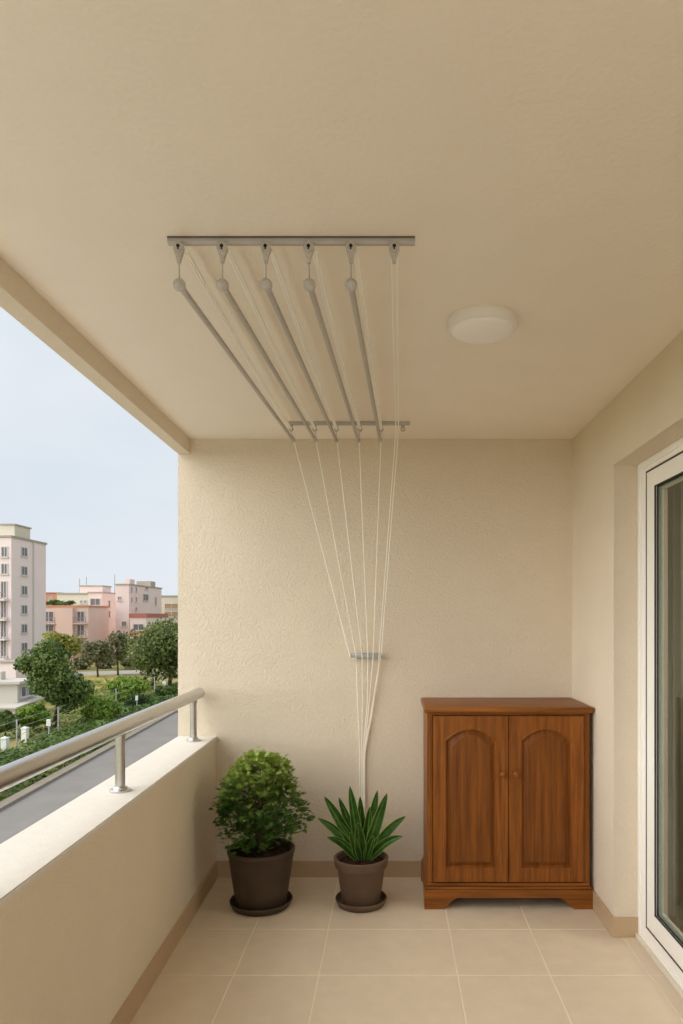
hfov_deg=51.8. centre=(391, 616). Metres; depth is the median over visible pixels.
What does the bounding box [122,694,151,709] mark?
bush
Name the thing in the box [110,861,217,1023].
baseboard
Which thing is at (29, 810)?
road
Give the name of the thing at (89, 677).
dry grass patch
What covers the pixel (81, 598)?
apartment building
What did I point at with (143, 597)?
apartment building
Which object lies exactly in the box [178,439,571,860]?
wall
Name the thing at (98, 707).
bush
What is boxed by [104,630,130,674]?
tree
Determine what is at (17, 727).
wire fence
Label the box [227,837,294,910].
pot
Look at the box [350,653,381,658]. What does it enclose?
cleat
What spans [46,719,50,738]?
road sign
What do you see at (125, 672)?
lane
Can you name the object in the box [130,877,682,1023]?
floor
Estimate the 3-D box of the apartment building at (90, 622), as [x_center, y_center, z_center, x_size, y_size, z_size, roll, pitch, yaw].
[-59.420,2.974,129.125,10.746,10.119,10.050,0,0,0]
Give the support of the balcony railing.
on the ledge at (27, 855)
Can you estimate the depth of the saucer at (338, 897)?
3.52 m
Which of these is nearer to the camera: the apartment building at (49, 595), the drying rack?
the drying rack
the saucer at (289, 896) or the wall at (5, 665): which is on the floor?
the saucer at (289, 896)
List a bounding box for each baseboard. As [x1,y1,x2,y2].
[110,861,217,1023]
[218,861,420,876]
[590,885,637,936]
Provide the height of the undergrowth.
1.041 m
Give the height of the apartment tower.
21.590 m
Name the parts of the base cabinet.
corner post, door, panel, knob, moulding, moulding, knob, door, panel, corner post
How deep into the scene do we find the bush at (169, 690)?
66.70 m
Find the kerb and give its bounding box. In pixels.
[0,709,177,810]
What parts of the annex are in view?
pane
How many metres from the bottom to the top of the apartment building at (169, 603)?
12.869 m
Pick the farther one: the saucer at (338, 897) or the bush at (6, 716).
the bush at (6, 716)
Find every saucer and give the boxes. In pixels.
[229,891,292,916]
[335,890,386,912]
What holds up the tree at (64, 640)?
on the ground
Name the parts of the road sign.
sign plate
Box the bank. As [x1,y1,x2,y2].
[0,682,177,800]
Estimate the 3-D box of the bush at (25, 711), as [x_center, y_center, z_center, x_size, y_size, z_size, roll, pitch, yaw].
[-24.735,6.964,48.195,2.259,2.115,2.176,0,0,-29]
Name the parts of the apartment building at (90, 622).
pane, pane, balcony rail, pane, pane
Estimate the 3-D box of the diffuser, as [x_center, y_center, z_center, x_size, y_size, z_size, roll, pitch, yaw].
[0.309,-0.971,2.390,0.211,0.025,0.211,0,0,0]
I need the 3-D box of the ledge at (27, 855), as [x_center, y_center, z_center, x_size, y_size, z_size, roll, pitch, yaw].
[-1.046,0.689,1.350,0.225,0.018,5.307,0,0,-1]
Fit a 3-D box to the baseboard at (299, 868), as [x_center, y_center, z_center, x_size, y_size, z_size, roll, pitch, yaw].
[0.015,1.437,3.994,2.030,0.092,0.011,0,0,0]
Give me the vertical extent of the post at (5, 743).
0.979 m
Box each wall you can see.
[0,660,26,677]
[0,741,215,1023]
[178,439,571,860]
[572,330,682,916]
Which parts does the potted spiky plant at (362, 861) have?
pot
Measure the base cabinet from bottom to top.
1.025 m
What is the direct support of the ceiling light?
attached to the ceiling
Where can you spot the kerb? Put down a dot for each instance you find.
(18, 796)
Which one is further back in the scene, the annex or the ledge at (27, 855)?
the annex
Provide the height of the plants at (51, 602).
1.944 m
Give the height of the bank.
1.024 m
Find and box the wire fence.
[0,674,177,749]
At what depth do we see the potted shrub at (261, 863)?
3.51 m
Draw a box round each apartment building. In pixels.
[46,592,60,604]
[46,605,109,661]
[56,574,114,604]
[87,592,114,652]
[114,579,161,658]
[161,595,177,624]
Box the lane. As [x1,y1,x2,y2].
[74,669,177,674]
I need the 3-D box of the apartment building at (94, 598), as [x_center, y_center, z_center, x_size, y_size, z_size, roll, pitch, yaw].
[-59.325,1.491,143.718,3.050,13.083,8.136,0,0,0]
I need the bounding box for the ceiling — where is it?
[0,0,682,438]
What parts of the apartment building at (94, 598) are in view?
pane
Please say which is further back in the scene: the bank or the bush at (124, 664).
the bush at (124, 664)
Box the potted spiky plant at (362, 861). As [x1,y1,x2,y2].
[318,787,405,906]
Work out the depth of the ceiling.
1.67 m
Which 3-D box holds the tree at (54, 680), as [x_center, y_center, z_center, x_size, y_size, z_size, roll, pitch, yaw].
[-24.030,4.746,49.843,4.498,6.616,4.204,0,0,40]
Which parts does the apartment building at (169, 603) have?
pane, pane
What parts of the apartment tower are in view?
pane, pane, pane, pane, pane, pane, pane, pane, pane, pane, pane, pane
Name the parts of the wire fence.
post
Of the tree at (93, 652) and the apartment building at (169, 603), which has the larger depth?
the apartment building at (169, 603)
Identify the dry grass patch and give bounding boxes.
[84,675,116,693]
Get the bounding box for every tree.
[13,638,94,727]
[37,631,83,661]
[78,640,116,676]
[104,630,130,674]
[121,615,177,688]
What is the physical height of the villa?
3.477 m
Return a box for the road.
[0,711,177,843]
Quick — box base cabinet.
[421,698,593,908]
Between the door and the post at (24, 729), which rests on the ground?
the post at (24, 729)
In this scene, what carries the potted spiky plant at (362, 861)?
on the saucer at (338, 897)
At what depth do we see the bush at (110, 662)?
108.68 m
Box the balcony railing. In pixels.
[0,688,204,793]
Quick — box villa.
[0,671,45,716]
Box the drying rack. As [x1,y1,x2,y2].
[167,236,414,812]
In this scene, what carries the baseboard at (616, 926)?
attached to the wall at (645, 417)
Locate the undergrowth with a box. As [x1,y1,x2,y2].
[0,678,174,753]
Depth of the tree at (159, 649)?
74.70 m
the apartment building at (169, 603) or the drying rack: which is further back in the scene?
the apartment building at (169, 603)
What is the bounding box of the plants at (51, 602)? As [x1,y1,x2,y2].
[46,599,75,604]
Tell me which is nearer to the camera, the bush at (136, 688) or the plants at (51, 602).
the bush at (136, 688)
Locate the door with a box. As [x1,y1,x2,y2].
[635,437,682,998]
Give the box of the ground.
[0,656,177,801]
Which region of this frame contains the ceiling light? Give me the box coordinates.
[448,304,517,343]
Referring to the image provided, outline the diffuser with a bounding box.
[452,317,513,343]
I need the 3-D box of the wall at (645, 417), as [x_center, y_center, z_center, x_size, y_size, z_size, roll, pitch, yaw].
[1.155,0.323,1.350,0.250,2.680,5.300,0,0,0]
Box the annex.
[129,613,167,653]
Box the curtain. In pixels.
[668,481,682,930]
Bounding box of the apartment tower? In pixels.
[0,524,46,665]
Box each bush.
[0,710,21,735]
[15,702,50,730]
[73,657,90,668]
[79,694,124,718]
[95,656,118,668]
[107,675,151,701]
[120,658,138,669]
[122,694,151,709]
[154,685,177,697]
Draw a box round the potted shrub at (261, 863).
[208,745,314,910]
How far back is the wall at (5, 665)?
87.99 m
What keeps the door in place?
in the wall at (645, 417)
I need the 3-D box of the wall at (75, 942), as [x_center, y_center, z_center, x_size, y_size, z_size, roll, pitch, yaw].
[-1.047,1.240,1.350,0.215,1.085,5.307,0,0,-1]
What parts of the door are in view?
sash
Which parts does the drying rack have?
running cord, drying rod, drying rod, running cord, mounting rail, drying rod, running cord, pull cord, drying rod, running cord, pull cord, mounting rail, pull cord, pull cord, drying rod, running cord, pull cord, pull cord, pull cord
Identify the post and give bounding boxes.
[0,736,9,751]
[21,726,28,742]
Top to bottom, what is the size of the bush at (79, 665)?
2.200 m

